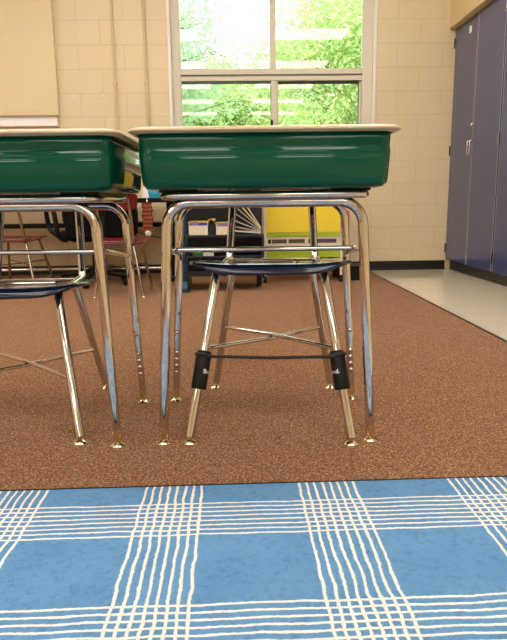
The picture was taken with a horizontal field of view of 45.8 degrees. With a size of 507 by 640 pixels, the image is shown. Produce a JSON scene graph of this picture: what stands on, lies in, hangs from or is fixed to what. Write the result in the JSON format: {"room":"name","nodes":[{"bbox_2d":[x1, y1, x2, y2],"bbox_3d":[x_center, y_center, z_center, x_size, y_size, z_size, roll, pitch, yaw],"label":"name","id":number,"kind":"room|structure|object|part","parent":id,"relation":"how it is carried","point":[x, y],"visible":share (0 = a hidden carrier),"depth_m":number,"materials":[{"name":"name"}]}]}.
{"room":"classroom","nodes":[
{"label":"classroom","id":0,"kind":"room"},
{"bbox_2d":[0,0,456,268],"bbox_3d":[-1.159,-1.930,5.503,7.620,3.000,0.200,-1,11,-1],"label":"wall","id":1,"kind":"structure","parent":0,"point":[407,215],"depth_m":5.42,"materials":[{"name":"beige brick"}]},
{"bbox_2d":[0,0,58,115],"bbox_3d":[-3.073,-2.561,5.174,2.720,1.548,0.096,-1,11,-1],"label":"projection screen","id":2,"kind":"object","parent":1,"relation":"attached to","point":[28,81],"visible":1,"depth_m":5.27,"materials":[{"name":"plastic"}]},
{"bbox_2d":[0,116,58,126],"bbox_3d":[-3.067,-2.288,5.265,2.606,1.150,0.026,-1,11,-1],"label":"whiteboard","id":3,"kind":"object","parent":1,"relation":"attached to","point":[5,121],"visible":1,"depth_m":5.38,"materials":[{"name":"beige metal"}]},
{"bbox_2d":[109,0,118,129],"bbox_3d":[-1.237,-2.421,5.281,0.070,1.950,0.045,-1,11,-1],"label":"conduit","id":4,"kind":"object","parent":1,"relation":"attached to","point":[115,83],"visible":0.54,"depth_m":5.31,"materials":[{"name":"metal"}]},
{"bbox_2d":[141,0,149,126],"bbox_3d":[-0.959,-2.425,5.288,0.070,1.950,0.045,-1,11,-1],"label":"conduit","id":5,"kind":"object","parent":1,"relation":"attached to","point":[146,82],"visible":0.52,"depth_m":5.32,"materials":[{"name":"metal"}]},
{"bbox_2d":[1,260,444,275],"bbox_3d":[-1.458,-0.473,5.664,6.580,0.086,0.024,-1,11,-1],"label":"baseboard","id":6,"kind":"structure","parent":1,"relation":"attached to","point":[416,264],"depth_m":5.73,"materials":[{"name":"black rubber"}]},
{"bbox_2d":[166,0,377,125],"bbox_3d":[0.173,-2.296,5.398,1.890,1.895,0.140,-1,11,-1],"label":"window","id":7,"kind":"structure","parent":1,"relation":"in","point":[365,76],"depth_m":5.41,"materials":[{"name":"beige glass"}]},
{"bbox_3d":[-0.746,-2.278,5.353,0.030,1.890,0.045,-1,11,-1],"label":"jamb trim","id":8,"kind":"part","parent":7,"relation":"part of","materials":[{"name":"beige wood"}]},
{"bbox_3d":[-0.216,-1.813,5.501,0.868,0.708,0.030,-1,11,-1],"label":"sash","id":9,"kind":"part","parent":7,"relation":"part of","materials":[{"name":"clear glass"}]},
{"bbox_3d":[0.602,-1.833,5.551,0.770,0.708,0.030,-1,11,-1],"label":"sash","id":10,"kind":"part","parent":7,"relation":"part of","materials":[{"name":"clear glass"}]},
{"bbox_3d":[1.088,-2.310,5.398,0.030,1.890,0.045,-1,11,-1],"label":"jamb trim","id":11,"kind":"part","parent":7,"relation":"part of","materials":[{"name":"beige wood"}]},
{"bbox_2d":[370,271,506,341],"bbox_3d":[1.250,0.695,-0.302,0.016,0.006,12.274,-1,11,-1],"label":"trim","id":12,"kind":"structure","parent":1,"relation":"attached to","point":[370,271],"depth_m":3.48,"materials":[{"name":"black rubber"}]},
{"bbox_2d":[450,0,493,28],"bbox_3d":[2.260,-1.847,-0.754,0.695,0.855,12.300,-1,11,-1],"label":"soffit","id":13,"kind":"object","parent":1,"relation":"attached to","point":[462,11],"depth_m":5.04,"materials":[{"name":"paint"}]},
{"bbox_2d":[370,269,506,339],"bbox_3d":[-0.969,0.793,-0.332,7.620,0.120,12.700,-1,11,-1],"label":"floor","id":14,"kind":"structure","parent":0,"point":[481,302],"depth_m":4.24,"materials":[{"name":"tile"}]},
{"bbox_2d":[0,271,506,489],"bbox_3d":[-1.662,0.747,-0.373,5.810,0.004,12.274,-1,11,-1],"label":"carpet","id":15,"kind":"object","parent":14,"relation":"on","point":[440,379],"visible":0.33,"depth_m":2.01,"materials":[{"name":"brown carpet"}]},
{"bbox_2d":[2,212,53,278],"bbox_3d":[-1.864,-0.614,4.737,0.403,0.726,0.542,-1,11,0],"label":"chair","id":16,"kind":"object","parent":15,"relation":"on","point":[6,239],"visible":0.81,"depth_m":4.75,"materials":[{"name":"red plastic"}]},
{"bbox_3d":[-1.991,-0.602,4.749,0.059,0.674,0.518,-2,11,-9],"label":"frame","id":17,"kind":"part","parent":16,"relation":"part of","materials":[{"name":"silver metal"}]},
{"bbox_3d":[-1.855,-0.459,4.793,0.298,0.026,0.332,-1,11,0],"label":"cross rod","id":18,"kind":"part","parent":16,"relation":"part of","materials":[{"name":"silver metal"}]},
{"bbox_3d":[-1.864,-0.646,4.756,0.388,0.037,0.357,-1,11,0],"label":"seat","id":19,"kind":"part","parent":16,"relation":"part of","materials":[{"name":"red plastic"}]},
{"bbox_3d":[-1.768,-0.437,4.664,0.204,0.369,0.050,5,12,28],"label":"leg","id":20,"kind":"part","parent":16,"relation":"part of","materials":[{"name":"silver metal"}]},
{"bbox_2d":[0,212,107,444],"bbox_3d":[-0.717,-0.108,1.859,0.480,0.806,0.646,-1,11,-3],"label":"chair","id":21,"kind":"object","parent":15,"relation":"on","point":[38,287],"visible":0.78,"depth_m":1.77,"materials":[{"name":"blue plastic"}]},
{"bbox_3d":[-0.869,-0.087,1.841,0.071,0.745,0.617,0,11,5],"label":"frame","id":22,"kind":"part","parent":21,"relation":"part of","materials":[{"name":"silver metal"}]},
{"bbox_3d":[-0.705,0.137,1.872,0.012,0.030,0.550,-11,15,-44],"label":"cross rod","id":23,"kind":"part","parent":21,"relation":"part of","materials":[{"name":"silver metal"}]},
{"bbox_3d":[-0.720,0.137,1.871,0.012,0.030,0.550,8,14,37],"label":"cross rod","id":24,"kind":"part","parent":21,"relation":"part of","materials":[{"name":"silver metal"}]},
{"bbox_3d":[-0.716,-0.106,1.829,0.462,0.044,0.425,-1,11,-3],"label":"seat","id":25,"kind":"part","parent":21,"relation":"part of","materials":[{"name":"blue plastic"}]},
{"bbox_3d":[-0.612,0.053,2.025,0.242,0.381,0.059,-7,13,-31],"label":"leg","id":26,"kind":"part","parent":21,"relation":"part of","materials":[{"name":"silver metal"}]},
{"bbox_3d":[-0.565,-0.094,1.858,0.071,0.745,0.617,-3,11,-12],"label":"frame","id":27,"kind":"part","parent":21,"relation":"part of","materials":[{"name":"silver metal"}]},
{"bbox_2d":[0,128,149,447],"bbox_3d":[-0.658,-0.096,1.741,0.675,0.824,0.487,-1,11,0],"label":"student desk","id":28,"kind":"object","parent":15,"relation":"on","point":[83,171],"visible":0.97,"depth_m":1.50,"materials":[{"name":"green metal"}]},
{"bbox_3d":[-0.657,-0.080,1.566,0.574,0.450,0.048,-1,11,0],"label":"leg frame","id":29,"kind":"part","parent":28,"relation":"part of","materials":[{"name":"silver metal"}]},
{"bbox_3d":[-0.661,-0.338,1.694,0.544,0.021,0.390,-1,11,0],"label":"box rail","id":30,"kind":"part","parent":28,"relation":"part of","materials":[{"name":"silver metal"}]},
{"bbox_3d":[-0.659,-0.189,1.744,0.546,0.050,0.305,-1,11,0],"label":"brace rod","id":31,"kind":"part","parent":28,"relation":"part of","materials":[{"name":"silver metal"}]},
{"bbox_3d":[-0.659,-0.146,1.906,0.587,0.448,0.032,-1,11,0],"label":"leg frame","id":32,"kind":"part","parent":28,"relation":"part of","materials":[{"name":"silver metal"}]},
{"bbox_3d":[-0.375,0.219,1.612,0.039,0.207,0.025,9,15,42],"label":"leg","id":33,"kind":"part","parent":28,"relation":"part of","materials":[{"name":"silver metal"}]},
{"bbox_3d":[-0.370,0.151,1.962,0.034,0.206,0.022,2,11,16],"label":"leg","id":34,"kind":"part","parent":28,"relation":"part of","materials":[{"name":"silver metal"}]},
{"bbox_2d":[2,198,175,281],"bbox_3d":[-1.750,-0.690,5.182,2.280,0.695,0.631,-1,11,-1],"label":"table","id":35,"kind":"object","parent":15,"relation":"on","point":[154,200],"depth_m":5.07,"materials":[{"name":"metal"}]},
{"bbox_3d":[-1.753,-0.434,5.166,2.105,0.028,0.028,-1,11,-1],"label":"foot rail","id":36,"kind":"part","parent":35,"relation":"part of","materials":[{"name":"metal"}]},
{"bbox_3d":[-1.755,-0.800,5.095,2.170,0.040,0.040,-1,11,-1],"label":"apron rail","id":37,"kind":"part","parent":35,"relation":"part of","materials":[{"name":"metal"}]},
{"bbox_3d":[-0.864,-0.840,4.885,0.098,0.309,0.057,-1,11,-1],"label":"hanging strip","id":38,"kind":"part","parent":35,"relation":"part of","materials":[{"name":"plastic"}]},
{"bbox_2d":[142,187,159,197],"bbox_3d":[-0.850,-1.070,4.982,0.146,0.112,0.092,-1,11,-1],"label":"packet","id":39,"kind":"object","parent":35,"relation":"on","point":[146,193],"visible":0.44,"depth_m":4.95,"materials":[{"name":"white paper"}]},
{"bbox_3d":[-0.704,-0.693,5.145,0.060,0.620,0.060,-1,11,-1],"label":"leg","id":40,"kind":"part","parent":35,"relation":"part of","materials":[{"name":"silver metal"}]},
{"bbox_2d":[44,207,137,288],"bbox_3d":[-1.297,-0.740,4.872,0.698,0.900,0.610,-7,13,-29],"label":"office chair","id":41,"kind":"object","parent":15,"relation":"on","point":[111,223],"visible":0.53,"depth_m":4.68,"materials":[{"name":"black fabric"}]},
{"bbox_3d":[-1.425,-0.389,4.902,0.285,0.079,0.052,-3,11,-12],"label":"arm","id":42,"kind":"part","parent":41,"relation":"part of","materials":[{"name":"black rubber"}]},
{"bbox_3d":[-1.302,-0.369,4.795,0.052,0.079,0.285,0,11,5],"label":"arm","id":43,"kind":"part","parent":41,"relation":"part of","materials":[{"name":"black rubber"}]},
{"bbox_2d":[60,230,131,241],"bbox_3d":[-1.292,-0.689,4.875,0.510,0.080,0.490,-7,13,-29],"label":"seat cushion","id":44,"kind":"object","parent":41,"relation":"on","point":[67,235],"depth_m":4.64,"materials":[{"name":"black fabric"}]},
{"bbox_3d":[-1.191,-0.901,4.650,0.580,0.500,0.106,-7,13,-29],"label":"backrest","id":45,"kind":"part","parent":41,"relation":"part of","materials":[{"name":"black fabric"}]},
{"bbox_3d":[-1.193,-0.733,4.691,0.042,0.287,0.198,-7,13,-29],"label":"post","id":46,"kind":"part","parent":41,"relation":"part of","materials":[{"name":"black"}]},
{"bbox_3d":[-1.202,-0.418,5.039,0.052,0.079,0.285,8,14,37],"label":"arm","id":47,"kind":"part","parent":41,"relation":"part of","materials":[{"name":"black rubber"}]},
{"bbox_3d":[-1.157,-0.389,4.884,0.285,0.079,0.052,3,12,20],"label":"arm","id":48,"kind":"part","parent":41,"relation":"part of","materials":[{"name":"black rubber"}]},
{"bbox_2d":[92,194,153,297],"bbox_3d":[-0.960,-0.545,4.327,0.403,0.726,0.542,-1,11,-3],"label":"chair","id":49,"kind":"object","parent":15,"relation":"on","point":[130,204],"visible":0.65,"depth_m":4.22,"materials":[{"name":"red plastic"}]},
{"bbox_3d":[-1.088,-0.532,4.333,0.059,0.674,0.518,-3,11,-12],"label":"frame","id":50,"kind":"part","parent":49,"relation":"part of","materials":[{"name":"silver metal"}]},
{"bbox_3d":[-1.044,-0.365,4.248,0.204,0.369,0.050,-7,13,-31],"label":"leg","id":51,"kind":"part","parent":49,"relation":"part of","materials":[{"name":"silver metal"}]},
{"bbox_3d":[-0.950,-0.796,4.035,0.337,0.122,0.064,-1,11,-3],"label":"backrest","id":52,"kind":"part","parent":49,"relation":"part of","materials":[{"name":"red plastic"}]},
{"bbox_3d":[-0.962,-0.577,4.346,0.388,0.037,0.357,-1,11,-3],"label":"seat","id":53,"kind":"part","parent":49,"relation":"part of","materials":[{"name":"red plastic"}]},
{"bbox_3d":[-0.966,-0.390,4.382,0.437,0.025,0.010,10,15,44],"label":"cross rod","id":54,"kind":"part","parent":49,"relation":"part of","materials":[{"name":"silver metal"}]},
{"bbox_3d":[-0.952,-0.391,4.383,0.298,0.026,0.332,-1,11,-3],"label":"cross rod","id":55,"kind":"part","parent":49,"relation":"part of","materials":[{"name":"silver metal"}]},
{"bbox_3d":[-0.859,-0.370,4.258,0.204,0.369,0.050,4,12,25],"label":"leg","id":56,"kind":"part","parent":49,"relation":"part of","materials":[{"name":"silver metal"}]},
{"bbox_3d":[-0.833,-0.538,4.347,0.059,0.674,0.518,0,11,5],"label":"frame","id":57,"kind":"part","parent":49,"relation":"part of","materials":[{"name":"silver metal"}]},
{"bbox_2d":[182,207,263,292],"bbox_3d":[-0.242,-0.642,4.566,0.627,0.800,0.470,-1,11,-1],"label":"trolley","id":58,"kind":"object","parent":15,"relation":"on","point":[242,239],"visible":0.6,"depth_m":4.71,"materials":[{"name":"black plastic"}]},
{"bbox_3d":[-0.526,-0.625,4.389,0.035,0.720,0.036,-1,11,-1],"label":"post","id":59,"kind":"part","parent":58,"relation":"part of","materials":[{"name":"teal metal"}]},
{"bbox_3d":[-0.536,-0.690,4.722,0.035,0.720,0.036,-1,11,-1],"label":"post","id":60,"kind":"part","parent":58,"relation":"part of","materials":[{"name":"teal metal"}]},
{"bbox_2d":[188,269,204,270],"bbox_3d":[-0.220,-0.369,4.627,0.590,0.016,0.366,-1,11,-1],"label":"shelf","id":61,"kind":"object","parent":58,"relation":"attached to","point":[188,269],"depth_m":4.70,"materials":[{"name":"black metal"}]},
{"bbox_2d":[188,221,208,234],"bbox_3d":[-0.406,-0.692,4.501,0.145,0.097,0.246,-1,11,-1],"label":"bin","id":62,"kind":"object","parent":58,"relation":"on","point":[193,230],"visible":0.8,"depth_m":4.39,"materials":[{"name":"beige plastic"}]},
{"bbox_2d":[190,222,197,225],"bbox_3d":[-0.437,-0.675,4.403,0.061,0.089,0.018,-1,11,-1],"label":"book","id":63,"kind":"object","parent":62,"relation":"in","point":[191,223],"visible":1,"depth_m":4.39,"materials":[{"name":"purple paper"}]},
{"bbox_2d":[193,252,203,255],"bbox_3d":[-0.414,-0.499,4.498,0.073,0.026,0.160,-1,11,-1],"label":"book","id":64,"kind":"object","parent":58,"relation":"on","point":[194,253],"visible":0.83,"depth_m":4.42,"materials":[{"name":"green paper"}]},
{"bbox_2d":[204,252,213,255],"bbox_3d":[-0.333,-0.498,4.500,0.073,0.020,0.160,-1,11,-1],"label":"book","id":65,"kind":"object","parent":58,"relation":"on","point":[205,253],"visible":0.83,"depth_m":4.42,"materials":[{"name":"beige paper"}]},
{"bbox_2d":[208,219,215,234],"bbox_3d":[-0.309,-0.701,4.502,0.046,0.112,0.246,-1,11,-1],"label":"bin","id":66,"kind":"object","parent":58,"relation":"on","point":[212,227],"visible":1,"depth_m":4.39,"materials":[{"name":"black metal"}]},
{"bbox_2d":[215,222,227,234],"bbox_3d":[-0.212,-0.691,4.507,0.138,0.087,0.246,-1,11,-1],"label":"bin","id":67,"kind":"object","parent":58,"relation":"on","point":[220,230],"visible":0.51,"depth_m":4.39,"materials":[{"name":"beige plastic"}]},
{"bbox_2d":[217,223,227,225],"bbox_3d":[-0.208,-0.675,4.412,0.114,0.080,0.024,-1,11,-1],"label":"book","id":68,"kind":"object","parent":67,"relation":"in","point":[218,224],"visible":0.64,"depth_m":4.39,"materials":[{"name":"purple paper"}]},
{"bbox_2d":[183,232,263,237],"bbox_3d":[-0.223,-0.648,4.566,0.590,0.020,0.380,-1,11,-1],"label":"shelf","id":69,"kind":"object","parent":58,"relation":"attached to","point":[185,234],"depth_m":4.38,"materials":[{"name":"black metal"}]},
{"bbox_2d":[184,252,263,258],"bbox_3d":[-0.222,-0.499,4.595,0.590,0.017,0.380,-1,11,-1],"label":"shelf","id":70,"kind":"object","parent":58,"relation":"attached to","point":[187,255],"depth_m":4.42,"materials":[{"name":"black metal"}]},
{"bbox_3d":[-0.229,-0.731,4.737,0.590,0.652,0.012,-1,11,-1],"label":"panel","id":71,"kind":"part","parent":58,"relation":"part of","materials":[{"name":"black metal"}]},
{"bbox_2d":[235,230,260,232],"bbox_3d":[-0.046,-0.658,4.467,0.200,0.026,0.100,-1,11,-1],"label":"folder","id":72,"kind":"object","parent":58,"relation":"on","point":[235,230],"visible":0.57,"depth_m":4.42,"materials":[{"name":"beige paper"}]},
{"bbox_2d":[235,226,260,231],"bbox_3d":[-0.048,-0.679,4.475,0.205,0.052,0.100,-1,11,-1],"label":"folder","id":73,"kind":"object","parent":72,"relation":"on","point":[235,226],"visible":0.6,"depth_m":4.43,"materials":[{"name":"white paper"}]},
{"bbox_2d":[235,220,260,230],"bbox_3d":[-0.046,-0.706,4.482,0.204,0.089,0.100,-1,11,-1],"label":"folder","id":74,"kind":"object","parent":73,"relation":"on","point":[235,220],"visible":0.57,"depth_m":4.44,"materials":[{"name":"white paper"}]},
{"bbox_2d":[236,214,260,229],"bbox_3d":[-0.040,-0.734,4.489,0.193,0.130,0.100,-1,11,-1],"label":"folder","id":75,"kind":"object","parent":74,"relation":"on","point":[236,214],"visible":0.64,"depth_m":4.44,"materials":[{"name":"paper"}]},
{"bbox_2d":[238,208,260,228],"bbox_3d":[-0.032,-0.758,4.497,0.178,0.162,0.100,-1,11,-1],"label":"folder","id":76,"kind":"object","parent":75,"relation":"on","point":[238,208],"visible":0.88,"depth_m":4.45,"materials":[{"name":"white paper"}]},
{"bbox_2d":[243,208,260,227],"bbox_3d":[-0.025,-0.778,4.505,0.164,0.187,0.100,-1,11,-1],"label":"folder","id":77,"kind":"object","parent":76,"relation":"on","point":[243,208],"visible":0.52,"depth_m":4.46,"materials":[{"name":"beige paper"}]},
{"bbox_2d":[247,208,261,227],"bbox_3d":[-0.014,-0.799,4.514,0.143,0.213,0.100,-1,11,-1],"label":"folder","id":78,"kind":"object","parent":77,"relation":"on","point":[247,208],"visible":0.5,"depth_m":4.47,"materials":[{"name":"white paper"}]},
{"bbox_3d":[0.064,-0.576,4.582,0.018,0.133,0.368,-1,11,-1],"label":"panel","id":79,"kind":"part","parent":58,"relation":"part of","materials":[{"name":"black metal"}]},
{"bbox_2d":[0,476,506,639],"bbox_3d":[-0.027,0.624,0.120,2.828,0.010,2.571,-1,11,-2],"label":"area rug","id":80,"kind":"object","parent":15,"relation":"on","point":[404,558],"visible":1,"depth_m":1.08,"materials":[{"name":"blue carpet"}]},
{"bbox_2d":[128,124,400,444],"bbox_3d":[0.031,-0.109,1.758,0.675,0.828,0.487,-1,11,0],"label":"student desk","id":81,"kind":"object","parent":15,"relation":"on","point":[331,165],"visible":0.99,"depth_m":1.48,"materials":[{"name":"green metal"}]},
{"bbox_3d":[-0.241,0.215,1.626,0.039,0.207,0.025,-11,15,-43],"label":"leg","id":82,"kind":"part","parent":81,"relation":"part of","materials":[{"name":"silver metal"}]},
{"bbox_3d":[-0.252,0.147,1.976,0.034,0.206,0.022,-4,11,-16],"label":"leg","id":83,"kind":"part","parent":81,"relation":"part of","materials":[{"name":"silver metal"}]},
{"bbox_3d":[0.029,-0.160,1.923,0.587,0.452,0.032,-1,11,0],"label":"leg frame","id":84,"kind":"part","parent":81,"relation":"part of","materials":[{"name":"silver metal"}]},
{"bbox_3d":[0.028,-0.354,1.710,0.544,0.021,0.390,-1,11,0],"label":"box rail","id":85,"kind":"part","parent":81,"relation":"part of","materials":[{"name":"silver metal"}]},
{"bbox_3d":[0.030,-0.201,1.761,0.546,0.050,0.305,-1,11,0],"label":"brace rod","id":86,"kind":"part","parent":81,"relation":"part of","materials":[{"name":"silver metal"}]},
{"bbox_3d":[0.032,-0.094,1.582,0.574,0.454,0.048,-1,11,0],"label":"leg frame","id":87,"kind":"part","parent":81,"relation":"part of","materials":[{"name":"silver metal"}]},
{"bbox_3d":[0.319,0.139,1.978,0.034,0.206,0.022,2,11,16],"label":"leg","id":88,"kind":"part","parent":81,"relation":"part of","materials":[{"name":"silver metal"}]},
{"bbox_3d":[0.313,0.207,1.629,0.039,0.207,0.025,9,15,42],"label":"leg","id":89,"kind":"part","parent":81,"relation":"part of","materials":[{"name":"silver metal"}]},
{"bbox_2d":[183,207,358,445],"bbox_3d":[0.054,-0.145,1.845,0.480,0.864,0.646,0,11,3],"label":"chair","id":90,"kind":"object","parent":15,"relation":"on","point":[230,266],"visible":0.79,"depth_m":1.67,"materials":[{"name":"blue plastic"}]},
{"bbox_3d":[-0.098,-0.127,1.843,0.071,0.803,0.617,2,11,11],"label":"frame","id":91,"kind":"part","parent":90,"relation":"part of","materials":[{"name":"silver metal"}]},
{"bbox_3d":[-0.048,0.019,2.011,0.243,0.439,0.059,6,13,31],"label":"leg","id":92,"kind":"part","parent":90,"relation":"part of","materials":[{"name":"silver metal"}]},
{"bbox_3d":[0.046,0.051,1.853,0.012,0.030,0.520,10,15,44],"label":"cross rod","id":93,"kind":"part","parent":90,"relation":"part of","materials":[{"name":"silver metal"}]},
{"bbox_2d":[191,350,349,389],"bbox_3d":[0.046,0.138,1.656,0.437,0.114,0.074,0,11,3],"label":"band","id":94,"kind":"object","parent":90,"relation":"attached to","point":[337,357],"visible":1,"depth_m":1.64,"materials":[{"name":"black rubber"}]},
{"bbox_3d":[0.052,-0.171,1.810,0.462,0.044,0.425,0,11,3],"label":"seat","id":95,"kind":"part","parent":90,"relation":"part of","materials":[{"name":"blue plastic"}]},
{"bbox_3d":[0.064,0.051,1.853,0.012,0.030,0.520,-9,14,-38],"label":"cross rod","id":96,"kind":"part","parent":90,"relation":"part of","materials":[{"name":"silver metal"}]},
{"bbox_3d":[0.173,0.018,2.001,0.243,0.439,0.059,-6,12,-25],"label":"leg","id":97,"kind":"part","parent":90,"relation":"part of","materials":[{"name":"silver metal"}]},
{"bbox_3d":[0.206,-0.128,1.829,0.071,0.803,0.617,-2,11,-6],"label":"frame","id":98,"kind":"part","parent":90,"relation":"part of","materials":[{"name":"silver metal"}]},
{"bbox_2d":[262,207,342,282],"bbox_3d":[0.395,-0.754,5.001,0.642,0.844,0.410,-1,11,-1],"label":"trolley","id":99,"kind":"object","parent":15,"relation":"on","point":[283,226],"visible":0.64,"depth_m":4.82,"materials":[{"name":"yellow plastic"}]},
{"bbox_3d":[0.081,-0.801,5.166,0.020,0.765,0.020,-1,11,-1],"label":"post","id":100,"kind":"part","parent":99,"relation":"part of","materials":[{"name":"beige metal"}]},
{"bbox_3d":[0.091,-0.733,4.813,0.020,0.765,0.020,-1,11,-1],"label":"post","id":101,"kind":"part","parent":99,"relation":"part of","materials":[{"name":"beige metal"}]},
{"bbox_3d":[0.394,-0.930,4.951,0.596,0.398,0.330,-1,11,-1],"label":"yellow drawer","id":102,"kind":"part","parent":99,"relation":"part of","materials":[{"name":"plastic"}]},
{"bbox_3d":[0.398,-0.573,5.026,0.596,0.072,0.320,-1,11,-1],"label":"drawer","id":103,"kind":"part","parent":99,"relation":"part of","materials":[{"name":"plastic"}]},
{"bbox_3d":[0.401,-0.628,4.849,0.598,0.084,0.012,-1,11,-1],"label":"rail","id":104,"kind":"part","parent":99,"relation":"part of","materials":[{"name":"beige metal"}]},
{"bbox_2d":[308,257,338,259],"bbox_3d":[0.398,-0.519,5.046,0.598,0.018,0.360,-1,11,-1],"label":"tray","id":105,"kind":"object","parent":99,"relation":"on","point":[322,258],"depth_m":4.91,"materials":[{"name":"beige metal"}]},
{"bbox_3d":[0.709,-0.744,4.828,0.020,0.765,0.020,-1,11,-1],"label":"post","id":106,"kind":"part","parent":99,"relation":"part of","materials":[{"name":"beige metal"}]},
{"bbox_2d":[336,263,359,280],"bbox_3d":[0.818,-0.411,5.090,0.200,0.119,0.260,-1,11,-1],"label":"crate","id":107,"kind":"object","parent":15,"relation":"on","point":[354,267],"visible":0.37,"depth_m":4.97,"materials":[{"name":"black plastic"}]},
{"bbox_2d":[338,210,349,258],"bbox_3d":[0.758,-0.690,5.034,0.056,0.450,0.200,-1,11,-1],"label":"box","id":108,"kind":"object","parent":107,"relation":"on","point":[348,212],"visible":0.14,"depth_m":4.90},
{"bbox_2d":[444,0,506,282],"bbox_3d":[2.130,-1.443,5.038,0.674,2.140,1.070,-1,11,-1],"label":"cupboard","id":109,"kind":"object","parent":14,"relation":"on","point":[480,42],"visible":1,"depth_m":4.94,"materials":[{"name":"metal"}]},
{"bbox_3d":[1.835,-1.532,5.283,0.020,2.040,0.514,-1,11,-1],"label":"door","id":110,"kind":"part","parent":109,"relation":"part of","materials":[{"name":"grey metal"}]},
{"bbox_3d":[1.849,-1.431,4.763,0.020,2.040,0.520,-1,11,-1],"label":"door","id":111,"kind":"part","parent":109,"relation":"part of","materials":[{"name":"grey metal"}]},
{"bbox_2d":[491,38,506,286],"bbox_3d":[2.159,-1.239,3.990,0.674,2.140,1.070,-1,11,-1],"label":"cupboard","id":112,"kind":"object","parent":14,"relation":"on","point":[499,254],"visible":1,"depth_m":4.48,"materials":[{"name":"wood"}]},
{"label":"outside","id":113,"kind":"structure","parent":0,"visible":0},
{"bbox_3d":[-0.617,-3.427,22.705,60.000,0.150,34.100,-1,11,-1],"label":"ground","id":114,"kind":"structure","parent":113,"visible":0},
{"bbox_2d":[179,0,269,125],"bbox_3d":[-2.513,-5.095,12.550,6.167,7.059,6.100,9,15,40],"label":"tree","id":115,"kind":"object","parent":114,"relation":"on","point":[189,15],"visible":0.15,"depth_m":12.14,"materials":[{"name":"green plant"}]},
{"bbox_2d":[181,42,314,125],"bbox_3d":[-1.264,-5.479,18.157,5.914,5.644,5.494,-5,12,-19],"label":"tree","id":116,"kind":"object","parent":114,"relation":"on","point":[242,118],"visible":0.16,"depth_m":16.86,"materials":[{"name":"green plant"}]},
{"bbox_2d":[218,0,361,124],"bbox_3d":[2.667,-4.584,11.510,6.726,6.329,5.702,-1,11,-1],"label":"tree","id":117,"kind":"object","parent":114,"relation":"on","point":[322,44],"visible":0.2,"depth_m":10.81,"materials":[{"name":"green plant"}]},
{"bbox_2d":[254,0,360,124],"bbox_3d":[4.008,-7.708,21.426,8.176,8.635,7.950,-6,12,-26],"label":"tree","id":118,"kind":"object","parent":114,"relation":"on","point":[318,2],"visible":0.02,"depth_m":19.88,"materials":[{"name":"green plant"}]}
]}

